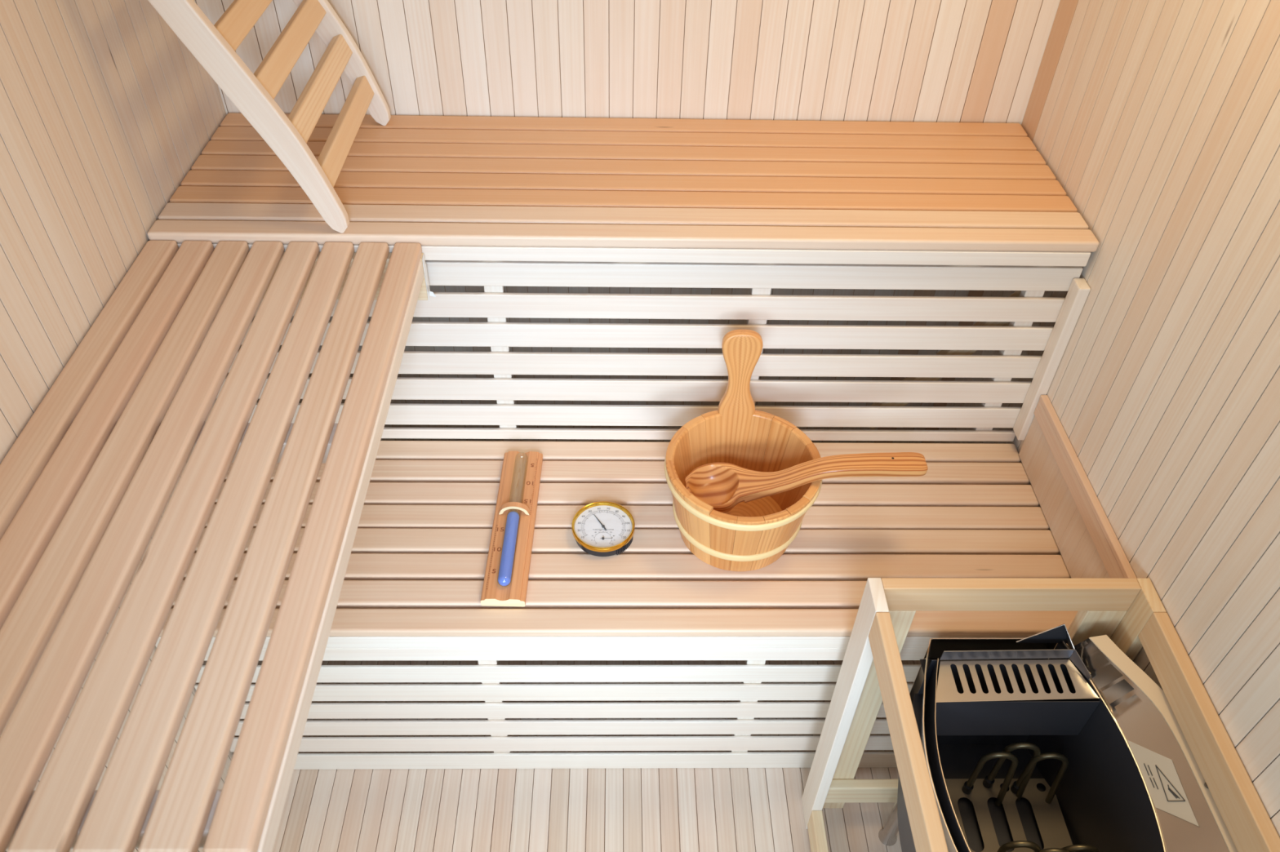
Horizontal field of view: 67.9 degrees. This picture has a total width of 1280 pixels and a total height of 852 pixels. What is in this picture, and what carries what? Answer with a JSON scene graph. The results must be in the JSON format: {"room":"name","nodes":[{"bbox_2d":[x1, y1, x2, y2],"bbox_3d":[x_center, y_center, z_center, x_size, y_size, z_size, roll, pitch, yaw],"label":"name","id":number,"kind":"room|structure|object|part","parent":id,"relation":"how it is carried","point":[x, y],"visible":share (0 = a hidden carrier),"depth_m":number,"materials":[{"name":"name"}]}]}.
{"room":"spa","nodes":[
{"label":"spa","id":0,"kind":"room"},
{"bbox_2d":[0,0,302,851],"bbox_3d":[-0.794,-0.021,1.181,0.016,2.060,1.762,0,43,-1],"label":"wall","id":1,"kind":"structure","parent":0,"point":[105,112],"depth_m":1.33,"materials":[{"name":"beige wood"}]},
{"bbox_2d":[0,240,435,851],"bbox_3d":[-0.559,0.082,1.202,0.448,0.103,0.996,0,43,-1],"label":"bench","id":2,"kind":"object","parent":1,"relation":"attached to","point":[64,479],"visible":1,"depth_m":1.08,"materials":[{"name":"brown wood"}]},
{"bbox_2d":[271,660,920,851],"bbox_3d":[-0.030,0.853,1.778,1.590,0.018,2.134,0,43,-1],"label":"floor","id":3,"kind":"structure","parent":0,"point":[575,810],"depth_m":1.87,"materials":[{"name":"beige wood"}]},
{"bbox_2d":[194,660,920,769],"bbox_3d":[-0.030,0.529,1.790,1.538,0.434,0.026,0,43,-1],"label":"skirt","id":4,"kind":"object","parent":3,"relation":"on","point":[491,674],"visible":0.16,"depth_m":1.79,"materials":[{"name":"white wood"}]},
{"bbox_2d":[155,440,1078,661],"bbox_3d":[-0.025,0.212,1.735,1.542,0.087,0.442,0,43,-1],"label":"bench","id":5,"kind":"object","parent":4,"relation":"on","point":[411,589],"visible":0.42,"depth_m":1.65,"materials":[{"name":"brown wood"}]},
{"bbox_2d":[480,451,542,606],"bbox_3d":[-0.224,0.165,1.684,0.073,0.042,0.343,1,43,0],"label":"timer","id":6,"kind":"object","parent":5,"relation":"on","point":[505,583],"visible":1,"depth_m":1.66,"materials":[{"name":"brown wood"}]},
{"bbox_2d":[571,501,635,556],"bbox_3d":[-0.065,0.183,1.679,0.111,0.029,0.111,0,43,-1],"label":"thermometer","id":7,"kind":"object","parent":5,"relation":"on","point":[601,528],"visible":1,"depth_m":1.67,"materials":[{"name":"gold metal"}]},
{"bbox_2d":[664,329,822,571],"bbox_3d":[0.174,0.064,1.595,0.266,0.328,0.266,34,52,30],"label":"bucket","id":8,"kind":"object","parent":5,"relation":"on","point":[753,535],"visible":0.85,"depth_m":1.63,"materials":[{"name":"brown wood"}]},
{"bbox_3d":[0.171,-0.029,1.677,0.069,0.306,0.069,0,43,-1],"label":"handle","id":9,"kind":"part","parent":8,"relation":"part of","materials":[{"name":"brown wood"}]},
{"bbox_2d":[684,452,928,513],"bbox_3d":[0.271,0.085,1.597,0.387,0.122,0.105,0,43,-1],"label":"ladle","id":10,"kind":"object","parent":8,"relation":"on","point":[722,486],"visible":0.83,"depth_m":1.57,"materials":[{"name":"brown wood"}]},
{"bbox_2d":[801,577,1279,851],"bbox_3d":[0.543,0.697,1.425,0.421,0.714,0.621,0,43,-1],"label":"guard","id":11,"kind":"object","parent":3,"relation":"on","point":[1131,612],"visible":0.79,"depth_m":1.40,"materials":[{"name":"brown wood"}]},
{"bbox_3d":[0.336,0.917,1.630,0.020,0.062,0.499,0,43,-1],"label":"rail","id":12,"kind":"part","parent":11,"relation":"part of","materials":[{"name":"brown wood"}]},
{"bbox_3d":[0.339,0.503,1.624,0.020,0.714,0.061,0,43,-1],"label":"post","id":13,"kind":"part","parent":11,"relation":"part of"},
{"bbox_3d":[0.534,0.694,1.808,0.381,0.060,0.020,0,43,-1],"label":"rail","id":14,"kind":"part","parent":11,"relation":"part of","materials":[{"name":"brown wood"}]},
{"bbox_3d":[0.378,0.510,1.659,0.060,0.658,0.020,0,43,-1],"label":"post","id":15,"kind":"part","parent":11,"relation":"part of","materials":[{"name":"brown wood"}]},
{"bbox_3d":[0.349,0.458,1.196,0.020,0.060,0.499,0,43,-1],"label":"rail","id":16,"kind":"part","parent":11,"relation":"part of","materials":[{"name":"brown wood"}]},
{"bbox_3d":[0.545,0.251,1.417,0.381,0.056,0.020,0,43,-1],"label":"rail","id":17,"kind":"part","parent":11,"relation":"part of","materials":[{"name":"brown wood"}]},
{"bbox_3d":[0.698,0.511,1.667,0.060,0.658,0.020,0,43,-1],"label":"post","id":18,"kind":"part","parent":11,"relation":"part of","materials":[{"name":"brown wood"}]},
{"bbox_3d":[0.739,0.505,1.633,0.020,0.714,0.061,0,43,-1],"label":"post","id":19,"kind":"part","parent":11,"relation":"part of","materials":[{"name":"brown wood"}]},
{"bbox_3d":[0.750,0.460,1.205,0.020,0.060,0.499,0,43,-1],"label":"rail","id":20,"kind":"part","parent":11,"relation":"part of","materials":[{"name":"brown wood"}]},
{"bbox_2d":[878,623,1238,851],"bbox_3d":[0.571,0.694,1.478,0.360,0.648,0.484,0,43,-1],"label":"heater","id":21,"kind":"object","parent":3,"relation":"on","point":[1077,749],"visible":0.91,"depth_m":1.42,"materials":[{"name":"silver metal"}]},
{"bbox_3d":[0.482,0.692,1.742,0.036,0.284,0.036,0,43,-1],"label":"leg","id":22,"kind":"part","parent":21,"relation":"part of","materials":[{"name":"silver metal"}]},
{"bbox_3d":[0.456,0.602,1.389,0.122,0.300,0.482,0,43,-1],"label":"casing","id":23,"kind":"part","parent":21,"relation":"part of","materials":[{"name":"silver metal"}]},
{"bbox_3d":[0.571,0.687,1.446,0.210,0.002,0.314,0,43,-1],"label":"element plate","id":24,"kind":"part","parent":21,"relation":"part of","materials":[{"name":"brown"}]},
{"bbox_3d":[0.551,0.378,1.413,0.243,0.001,0.072,0,43,-1],"label":"slotted plate","id":25,"kind":"part","parent":21,"relation":"part of","materials":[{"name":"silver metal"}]},
{"bbox_2d":[194,0,1060,443],"bbox_3d":[-0.034,-0.624,1.840,1.611,2.060,0.016,0,43,-1],"label":"wall","id":26,"kind":"structure","parent":0,"point":[970,61],"depth_m":1.78,"materials":[{"name":"beige wood"}]},
{"bbox_2d":[147,113,1098,266],"bbox_3d":[-0.021,-0.430,1.712,1.542,0.059,0.430,0,43,-1],"label":"bench","id":27,"kind":"object","parent":26,"relation":"attached to","point":[459,188],"visible":0.91,"depth_m":1.64,"materials":[{"name":"brown wood"}]},
{"bbox_2d":[147,0,391,233],"bbox_3d":[-0.620,-0.661,1.463,0.313,0.592,0.394,0,43,-1],"label":"backrest","id":28,"kind":"object","parent":27,"relation":"on","point":[215,46],"visible":1,"depth_m":1.46,"materials":[{"name":"brown wood"}]},
{"bbox_3d":[-0.623,-0.790,1.599,0.313,0.592,0.018,0,43,-1],"label":"rail","id":29,"kind":"part","parent":28,"relation":"part of","materials":[{"name":"beige wood"}]},
{"bbox_2d":[196,260,1083,441],"bbox_3d":[-0.025,-0.133,1.733,1.538,0.416,0.028,0,43,-1],"label":"skirt","id":30,"kind":"object","parent":27,"relation":"attached to","point":[758,307],"visible":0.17,"depth_m":1.71,"materials":[{"name":"white wood"}]},
{"bbox_2d":[868,290,1021,430],"bbox_3d":[0.578,-0.123,1.798,0.275,0.347,0.020,0,43,-1],"label":"diagonal brace","id":31,"kind":"object","parent":30,"relation":"attached to","point":[1016,294],"visible":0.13,"depth_m":1.78,"materials":[{"name":"brown wood"}]},
{"bbox_2d":[921,0,1279,837],"bbox_3d":[0.772,-0.010,1.215,0.016,2.060,1.770,0,43,-1],"label":"wall","id":32,"kind":"structure","parent":0,"point":[1158,121],"depth_m":1.33,"materials":[{"name":"beige wood"}]},
{"bbox_2d":[1013,278,1090,439],"bbox_3d":[0.741,-0.112,1.724,0.020,0.355,0.033,0,43,-1],"label":"trim","id":33,"kind":"structure","parent":32,"relation":"attached to","point":[1078,291],"depth_m":1.69,"materials":[{"name":"beige wood"}]},
{"bbox_2d":[1018,395,1137,578],"bbox_3d":[0.746,0.149,1.646,0.013,0.156,0.436,0,43,-1],"label":"panel","id":34,"kind":"object","parent":32,"relation":"attached to","point":[1088,545],"visible":0.64,"depth_m":1.65,"materials":[{"name":"brown wood"}]}
]}

